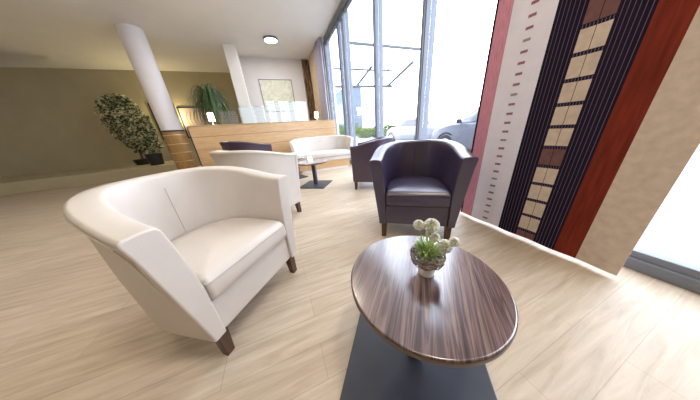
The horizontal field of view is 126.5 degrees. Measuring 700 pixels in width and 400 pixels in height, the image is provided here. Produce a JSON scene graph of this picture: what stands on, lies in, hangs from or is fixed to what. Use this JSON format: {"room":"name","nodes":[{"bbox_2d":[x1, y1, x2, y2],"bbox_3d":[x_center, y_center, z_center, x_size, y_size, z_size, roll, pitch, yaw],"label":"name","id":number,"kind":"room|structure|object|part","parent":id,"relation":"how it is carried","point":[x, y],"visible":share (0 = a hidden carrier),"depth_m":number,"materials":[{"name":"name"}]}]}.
{"room":"hotel lobby","nodes":[
{"label":"hotel lobby","id":0,"kind":"room"},
{"bbox_2d":[0,67,243,177],"bbox_3d":[-9.212,-3.246,7.583,8.950,3.900,0.150,-12,23,-19],"label":"wall","id":1,"kind":"structure","parent":0,"point":[49,123],"depth_m":6.85,"materials":[{"name":"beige paint"}]},
{"bbox_2d":[0,158,200,195],"bbox_3d":[-9.828,-0.927,6.702,6.300,0.350,2.400,-12,23,-19],"label":"trim","id":2,"kind":"structure","parent":1,"relation":"attached to","point":[47,181],"depth_m":5.97,"materials":[{"name":"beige paint"}]},
{"bbox_2d":[94,93,149,164],"bbox_3d":[-8.783,-2.764,7.038,1.389,2.645,1.078,-12,23,-19],"label":"potted ficus","id":3,"kind":"object","parent":2,"relation":"on","point":[110,122],"visible":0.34,"depth_m":6.67,"materials":[{"name":"green plant"}]},
{"bbox_2d":[132,158,149,164],"bbox_3d":[-8.658,-1.613,7.411,0.598,0.220,0.598,-12,23,-19],"label":"plant pot","id":4,"kind":"object","parent":3,"relation":"on","point":[143,161],"depth_m":7.21,"materials":[{"name":"black plastic"}]},
{"bbox_2d":[114,105,164,165],"bbox_3d":[-7.562,-2.300,6.432,0.960,2.050,0.919,-12,23,-19],"label":"potted ficus","id":5,"kind":"object","parent":2,"relation":"on","point":[144,134],"visible":1,"depth_m":6.29,"materials":[{"name":"green plant"}]},
{"bbox_2d":[144,153,164,165],"bbox_3d":[-7.525,-1.577,6.818,0.479,0.420,0.479,-12,23,-19],"label":"plant pot","id":6,"kind":"object","parent":5,"relation":"on","point":[153,158],"depth_m":6.69,"materials":[{"name":"black plastic"}]},
{"bbox_2d":[147,102,182,139],"bbox_3d":[-8.113,-3.493,7.856,0.860,1.490,0.034,-12,23,-19],"label":"framed panel","id":7,"kind":"object","parent":1,"relation":"attached to","point":[172,102],"visible":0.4,"depth_m":7.72,"materials":[{"name":"green paint"}]},
{"bbox_2d":[176,106,214,137],"bbox_3d":[-7.084,-3.635,8.244,1.230,1.310,0.034,-12,23,-19],"label":"framed panel","id":8,"kind":"object","parent":1,"relation":"attached to","point":[187,118],"visible":0.38,"depth_m":8.09,"materials":[{"name":"beige fabric"}]},
{"bbox_2d":[0,0,340,72],"bbox_3d":[-5.435,-3.359,1.615,12.350,0.150,19.000,-12,23,-19],"label":"ceiling","id":9,"kind":"structure","parent":0,"point":[182,35],"depth_m":4.73,"materials":[{"name":"paint"}]},
{"bbox_2d":[263,35,277,43],"bbox_3d":[-2.507,-5.061,5.572,0.440,0.062,0.440,-12,23,-19],"label":"ceiling lamp","id":10,"kind":"object","parent":9,"relation":"attached to","point":[270,39],"visible":1,"depth_m":5.50,"materials":[{"name":"white"}]},
{"bbox_2d":[264,38,276,43],"bbox_3d":[-2.506,-5.038,5.581,0.390,0.012,0.390,-12,23,-19],"label":"diffuser","id":11,"kind":"object","parent":10,"relation":"attached to","point":[268,40],"depth_m":5.55,"materials":[{"name":"white plastic"}]},
{"bbox_2d":[301,59,316,120],"bbox_3d":[-1.723,-4.029,8.015,0.320,3.860,0.108,-12,23,-19],"label":"curtain","id":12,"kind":"object","parent":9,"relation":"hanging from","point":[305,63],"visible":0.59,"depth_m":7.67,"materials":[{"name":"brown fabric"}]},
{"bbox_2d":[309,50,321,119],"bbox_3d":[-1.323,-3.857,7.503,0.108,3.860,0.880,-12,23,-19],"label":"curtain","id":13,"kind":"object","parent":9,"relation":"hanging from","point":[311,58],"visible":0.52,"depth_m":7.14,"materials":[{"name":"beige fabric"}]},
{"bbox_2d":[313,37,329,119],"bbox_3d":[-0.984,-3.568,6.709,0.108,3.860,0.800,-12,23,-19],"label":"curtain","id":14,"kind":"object","parent":9,"relation":"hanging from","point":[318,55],"visible":0.59,"depth_m":6.31,"materials":[{"name":"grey fabric"}]},
{"bbox_2d":[222,44,254,122],"bbox_3d":[-3.837,-3.272,6.550,0.360,3.900,0.360,-12,23,-19],"label":"column","id":15,"kind":"structure","parent":0,"point":[231,54],"depth_m":6.03,"materials":[{"name":"white paint"}]},
{"bbox_2d":[239,56,315,122],"bbox_3d":[-2.889,-3.832,7.760,2.800,3.900,0.120,-12,23,-19],"label":"wall","id":16,"kind":"structure","parent":0,"point":[253,68],"depth_m":7.20,"materials":[{"name":"paint"}]},
{"bbox_2d":[258,79,295,111],"bbox_3d":[-3.014,-4.377,7.419,1.270,1.180,0.034,-12,23,-19],"label":"painting","id":17,"kind":"object","parent":16,"relation":"attached to","point":[272,90],"visible":0.81,"depth_m":7.37,"materials":[{"name":"beige paper"}]},
{"bbox_2d":[321,37,338,134],"bbox_3d":[-1.032,-3.837,7.393,0.300,3.900,2.140,-12,23,-19],"label":"wall","id":18,"kind":"structure","parent":0,"point":[322,38],"depth_m":6.18,"materials":[{"name":"white paint"}]},
{"bbox_2d":[323,23,337,134],"bbox_3d":[-0.405,-3.243,5.885,0.190,3.660,1.344,-12,23,-19],"label":"window","id":19,"kind":"structure","parent":18,"relation":"in","point":[326,43],"depth_m":6.08,"materials":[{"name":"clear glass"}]},
{"bbox_2d":[323,0,347,41],"bbox_3d":[0.689,-3.952,2.267,0.120,0.160,8.010,-12,23,-19],"label":"trim","id":20,"kind":"structure","parent":18,"relation":"attached to","point":[343,2],"depth_m":4.68,"materials":[{"name":"grey metal"}]},
{"bbox_2d":[336,15,350,160],"bbox_3d":[-0.086,-2.972,5.139,0.190,3.660,0.354,-12,23,-19],"label":"window","id":21,"kind":"structure","parent":18,"relation":"in","point":[338,20],"depth_m":5.00,"materials":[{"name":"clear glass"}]},
{"bbox_2d":[340,0,355,145],"bbox_3d":[0.273,-2.666,4.298,0.190,3.660,1.564,-12,23,-19],"label":"window","id":22,"kind":"structure","parent":18,"relation":"in","point":[343,12],"depth_m":4.68,"materials":[{"name":"clear glass"}]},
{"bbox_2d":[333,41,419,87],"bbox_3d":[0.826,-4.925,6.721,3.351,0.790,2.433,-12,23,-19],"label":"entrance canopy","id":23,"kind":"object","parent":18,"relation":"attached to","point":[357,85],"visible":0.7,"depth_m":7.05,"materials":[{"name":"grey metal"}]},
{"bbox_2d":[372,0,383,137],"bbox_3d":[0.806,-2.212,3.051,0.190,3.660,1.284,-12,23,-19],"label":"window","id":24,"kind":"structure","parent":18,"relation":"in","point":[377,5],"depth_m":3.45,"materials":[{"name":"grey metal"}]},
{"bbox_2d":[415,0,437,139],"bbox_3d":[1.285,-1.804,1.930,0.190,3.660,1.274,-12,23,-19],"label":"window","id":25,"kind":"structure","parent":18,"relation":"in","point":[429,9],"depth_m":2.47,"materials":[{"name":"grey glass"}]},
{"bbox_2d":[350,161,699,294],"bbox_3d":[0.975,-0.451,3.664,0.120,0.080,8.010,-12,23,-19],"label":"trim","id":26,"kind":"structure","parent":18,"relation":"attached to","point":[686,282],"depth_m":1.12,"materials":[{"name":"grey metal"}]},
{"bbox_2d":[629,247,699,279],"bbox_3d":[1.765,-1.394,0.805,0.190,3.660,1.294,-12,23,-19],"label":"windowsill","id":27,"kind":"structure","parent":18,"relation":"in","point":[675,265],"depth_m":1.12,"materials":[{"name":"grey metal"}]},
{"bbox_2d":[0,164,699,399],"bbox_3d":[-5.233,0.391,3.067,12.130,0.100,19.000,-12,23,-19],"label":"floor","id":28,"kind":"structure","parent":0,"point":[70,329],"depth_m":1.03,"materials":[{"name":"brown wood"}]},
{"bbox_2d":[114,23,197,169],"bbox_3d":[-5.545,-2.625,5.276,0.570,3.900,0.570,-12,23,-19],"label":"round column","id":29,"kind":"structure","parent":28,"relation":"on","point":[133,38],"depth_m":4.96,"materials":[{"name":"paint"}]},
{"bbox_2d":[63,166,296,355],"bbox_3d":[-0.882,0.273,1.135,0.712,0.889,0.852,3,23,18],"label":"armchair","id":30,"kind":"object","parent":28,"relation":"on","point":[193,247],"visible":1,"depth_m":0.94,"materials":[{"name":"beige leather"}]},
{"bbox_3d":[-0.659,0.734,0.922,0.056,0.159,0.056,3,23,18],"label":"leg","id":31,"kind":"part","parent":30,"relation":"part of","materials":[{"name":"brown wood"}]},
{"bbox_2d":[171,218,285,299],"bbox_3d":[-0.822,0.288,1.121,0.586,0.162,0.548,3,23,18],"label":"seat cushion","id":32,"kind":"object","parent":30,"relation":"on","point":[220,252],"depth_m":1.01,"materials":[{"name":"beige leather"}]},
{"bbox_3d":[-0.740,0.458,1.164,0.378,0.193,0.554,3,23,18],"label":"rail","id":33,"kind":"part","parent":30,"relation":"part of","materials":[{"name":"beige leather"}]},
{"bbox_3d":[-0.480,0.517,1.429,0.056,0.159,0.056,3,23,18],"label":"leg","id":34,"kind":"part","parent":30,"relation":"part of","materials":[{"name":"brown wood"}]},
{"bbox_2d":[186,83,238,124],"bbox_3d":[-4.246,-2.261,5.793,1.271,2.648,1.298,-12,23,-19],"label":"palm","id":35,"kind":"object","parent":28,"relation":"on","point":[210,100],"visible":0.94,"depth_m":5.31,"materials":[{"name":"green plant"}]},
{"bbox_2d":[219,141,272,151],"bbox_3d":[-2.225,-0.789,3.890,0.818,1.022,0.979,-23,28,-39],"label":"armchair","id":36,"kind":"object","parent":28,"relation":"on","point":[226,145],"visible":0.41,"depth_m":3.41,"materials":[{"name":"leather"}]},
{"bbox_2d":[210,150,301,211],"bbox_3d":[-1.209,-0.201,2.317,0.903,0.942,0.754,10,26,33],"label":"armchair","id":37,"kind":"object","parent":28,"relation":"on","point":[279,163],"visible":0.42,"depth_m":1.98,"materials":[{"name":"beige leather"}]},
{"bbox_3d":[-0.748,0.093,2.534,0.059,0.168,0.059,10,26,33],"label":"leg","id":38,"kind":"part","parent":37,"relation":"part of","materials":[{"name":"brown wood"}]},
{"bbox_2d":[186,120,336,166],"bbox_3d":[-2.172,-1.614,5.422,3.957,1.410,0.370,-18,25,-30],"label":"reception desk","id":39,"kind":"object","parent":28,"relation":"on","point":[205,139],"depth_m":4.84,"materials":[{"name":"brown wood"}]},
{"bbox_2d":[207,113,215,124],"bbox_3d":[-3.411,-1.994,4.349,0.138,0.276,0.138,-12,23,-19],"label":"table lamp","id":40,"kind":"object","parent":39,"relation":"on","point":[210,115],"visible":0.93,"depth_m":4.29,"materials":[{"name":"white fabric"}]},
{"bbox_3d":[-3.415,-2.037,4.332,0.138,0.184,0.138,-12,23,-19],"label":"lamp shade","id":41,"kind":"part","parent":40,"relation":"part of","materials":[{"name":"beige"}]},
{"bbox_2d":[220,112,238,123],"bbox_3d":[-3.130,-2.155,4.579,0.380,0.360,0.010,-18,25,-30],"label":"glass screen","id":42,"kind":"object","parent":39,"relation":"on","point":[220,112],"visible":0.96,"depth_m":4.58,"materials":[{"name":"grey"}]},
{"bbox_2d":[238,108,267,122],"bbox_3d":[-2.653,-2.349,4.859,0.690,0.440,0.011,-18,25,-30],"label":"glass screen","id":43,"kind":"object","parent":39,"relation":"on","point":[264,113],"visible":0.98,"depth_m":4.85,"materials":[{"name":"white"}]},
{"bbox_2d":[186,120,330,126],"bbox_3d":[-2.223,-2.256,5.166,3.955,0.023,0.370,-18,25,-30],"label":"countertop","id":44,"kind":"structure","parent":39,"relation":"on","point":[312,120],"depth_m":4.73,"materials":[{"name":"brown wood"}]},
{"bbox_2d":[266,103,307,121],"bbox_3d":[-1.853,-2.667,5.331,1.190,0.560,0.011,-18,25,-30],"label":"glass screen","id":45,"kind":"object","parent":39,"relation":"on","point":[266,103],"visible":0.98,"depth_m":5.31,"materials":[{"name":"white glass"}]},
{"bbox_2d":[297,157,307,178],"bbox_3d":[-1.350,-0.818,4.492,0.442,0.500,0.442,-17,25,-28],"label":"table","id":46,"kind":"object","parent":28,"relation":"on","point":[299,158],"visible":0.39,"depth_m":4.49,"materials":[{"name":"brown wood"}]},
{"bbox_2d":[298,159,331,188],"bbox_3d":[-0.752,-0.567,3.739,0.622,0.500,0.622,-1,22,8],"label":"table","id":47,"kind":"object","parent":28,"relation":"on","point":[315,183],"visible":0.88,"depth_m":3.69,"materials":[{"name":"brown wood"}]},
{"bbox_2d":[306,156,312,160],"bbox_3d":[-0.864,-0.881,3.737,0.120,0.100,0.060,-22,28,-37],"label":"table card","id":48,"kind":"object","parent":47,"relation":"on","point":[308,158],"visible":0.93,"depth_m":3.72,"materials":[{"name":"white paper"}]},
{"bbox_3d":[-0.734,-0.343,3.828,0.560,0.018,0.560,1,22,14],"label":"plate","id":49,"kind":"part","parent":47,"relation":"part of","materials":[{"name":"black metal"}]},
{"bbox_2d":[289,135,352,173],"bbox_3d":[-0.821,-1.395,5.244,1.788,0.933,0.705,-11,23,-16],"label":"sofa","id":50,"kind":"object","parent":28,"relation":"on","point":[333,148],"visible":0.78,"depth_m":5.17,"materials":[{"name":"beige leather"}]},
{"bbox_2d":[297,149,349,160],"bbox_3d":[-0.799,-1.361,5.191,1.525,0.170,0.573,-11,23,-16],"label":"seat cushion","id":51,"kind":"object","parent":50,"relation":"on","point":[315,153],"depth_m":5.03,"materials":[{"name":"beige leather"}]},
{"bbox_3d":[-0.759,-1.207,5.159,1.531,0.092,0.323,-11,23,-16],"label":"rail","id":52,"kind":"part","parent":50,"relation":"part of","materials":[{"name":"beige leather"}]},
{"bbox_2d":[350,136,392,189],"bbox_3d":[0.447,-0.721,3.354,0.712,0.889,0.852,1,22,13],"label":"armchair","id":53,"kind":"object","parent":28,"relation":"on","point":[362,153],"visible":0.62,"depth_m":3.00,"materials":[{"name":"leather"}]},
{"bbox_2d":[369,139,478,239],"bbox_3d":[0.686,-0.151,1.876,0.852,0.889,0.712,2,23,16],"label":"armchair","id":54,"kind":"object","parent":28,"relation":"on","point":[423,179],"visible":0.99,"depth_m":1.66,"materials":[{"name":"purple leather"}]},
{"bbox_3d":[0.357,0.292,1.821,0.056,0.159,0.056,2,23,16],"label":"leg","id":55,"kind":"part","parent":54,"relation":"part of","materials":[{"name":"brown wood"}]},
{"bbox_3d":[0.666,0.079,1.828,0.554,0.193,0.378,2,23,16],"label":"rail","id":56,"kind":"part","parent":54,"relation":"part of","materials":[{"name":"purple leather"}]},
{"bbox_2d":[386,176,450,206],"bbox_3d":[0.671,-0.115,1.825,0.548,0.162,0.586,2,23,16],"label":"seat cushion","id":57,"kind":"object","parent":54,"relation":"on","point":[401,191],"depth_m":1.62,"materials":[{"name":"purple leather"}]},
{"bbox_3d":[0.915,0.309,1.666,0.056,0.159,0.056,2,23,16],"label":"leg","id":58,"kind":"part","parent":54,"relation":"part of","materials":[{"name":"brown wood"}]},
{"bbox_2d":[340,236,517,399],"bbox_3d":[0.302,0.526,0.785,0.610,0.500,0.610,2,23,16],"label":"table","id":59,"kind":"object","parent":28,"relation":"on","point":[417,337],"visible":0.93,"depth_m":0.65,"materials":[{"name":"brown wood"}]},
{"bbox_3d":[0.320,0.749,0.874,0.610,0.018,0.610,2,23,16],"label":"plate","id":60,"kind":"part","parent":59,"relation":"part of","materials":[{"name":"black metal"}]},
{"bbox_2d":[410,218,459,277],"bbox_3d":[0.298,0.182,0.655,0.128,0.234,0.141,-12,23,-19],"label":"potted plant","id":61,"kind":"object","parent":59,"relation":"on","point":[429,255],"visible":1,"depth_m":0.63,"materials":[{"name":"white plant"}]},
{"bbox_2d":[417,251,437,277],"bbox_3d":[0.299,0.251,0.688,0.078,0.081,0.078,-12,23,-19],"label":"pot","id":62,"kind":"object","parent":61,"relation":"on","point":[426,271],"depth_m":0.66,"materials":[{"name":"white ceramic"}]},
{"bbox_2d":[461,0,699,275],"bbox_3d":[1.420,-1.397,0.958,0.050,3.715,1.220,-12,23,-19],"label":"wall","id":63,"kind":"structure","parent":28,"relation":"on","point":[588,117],"depth_m":1.16,"materials":[{"name":"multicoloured fabric"}]},
{"label":"outside","id":64,"kind":"structure","parent":0,"visible":0},
{"bbox_2d":[356,135,699,266],"bbox_3d":[21.366,-11.637,27.828,57.870,0.100,120.000,-12,23,-19],"label":"ground","id":65,"kind":"structure","parent":64,"point":[673,232],"depth_m":1.70,"materials":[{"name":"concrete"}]},
{"bbox_2d":[339,127,344,134],"bbox_3d":[-0.652,-10.577,27.355,2.497,1.684,2.573,-12,23,-19],"label":"shrub","id":66,"kind":"object","parent":65,"relation":"on","point":[341,128],"visible":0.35,"depth_m":26.77,"materials":[{"name":"green plant"}]},
{"bbox_2d":[335,84,362,133],"bbox_3d":[-0.249,-16.261,33.078,2.800,7.850,6.600,-12,23,-19],"label":"office building","id":67,"kind":"structure","parent":65,"relation":"on","point":[357,98],"depth_m":31.02,"materials":[{"name":"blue glass"}]},
{"bbox_2d":[355,127,363,137],"bbox_3d":[1.472,-8.474,22.254,2.140,1.384,2.161,-12,23,-19],"label":"shrub","id":68,"kind":"object","parent":65,"relation":"on","point":[357,131],"visible":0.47,"depth_m":21.95,"materials":[{"name":"green plant"}]},
{"bbox_2d":[359,127,372,137],"bbox_3d":[2.075,-7.883,20.532,2.011,1.380,2.038,-12,23,-19],"label":"shrub","id":69,"kind":"object","parent":65,"relation":"on","point":[365,134],"visible":0.73,"depth_m":20.18,"materials":[{"name":"green plant"}]},
{"bbox_2d":[369,126,374,137],"bbox_3d":[2.883,-7.276,18.868,1.728,1.331,1.799,-12,23,-19],"label":"shrub","id":70,"kind":"object","parent":65,"relation":"on","point":[372,130],"visible":0.27,"depth_m":18.71,"materials":[{"name":"green plant"}]},
{"bbox_2d":[384,122,392,135],"bbox_3d":[3.809,-6.684,17.045,1.739,1.520,1.889,11,26,34],"label":"shrub","id":71,"kind":"object","parent":65,"relation":"on","point":[386,127],"visible":0.35,"depth_m":16.75,"materials":[{"name":"green plant"}]},
{"bbox_2d":[387,116,450,141],"bbox_3d":[4.128,-4.396,11.172,2.160,1.562,4.400,-12,23,-19],"label":"parked car","id":72,"kind":"object","parent":65,"relation":"on","point":[405,130],"visible":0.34,"depth_m":10.35,"materials":[{"name":"grey paint"}]},
{"bbox_2d":[431,107,478,149],"bbox_3d":[4.643,-2.072,5.243,2.160,1.562,4.400,-12,23,-19],"label":"parked car","id":73,"kind":"object","parent":65,"relation":"on","point":[462,131],"visible":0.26,"depth_m":5.60,"materials":[{"name":"silver metal"}]}
]}

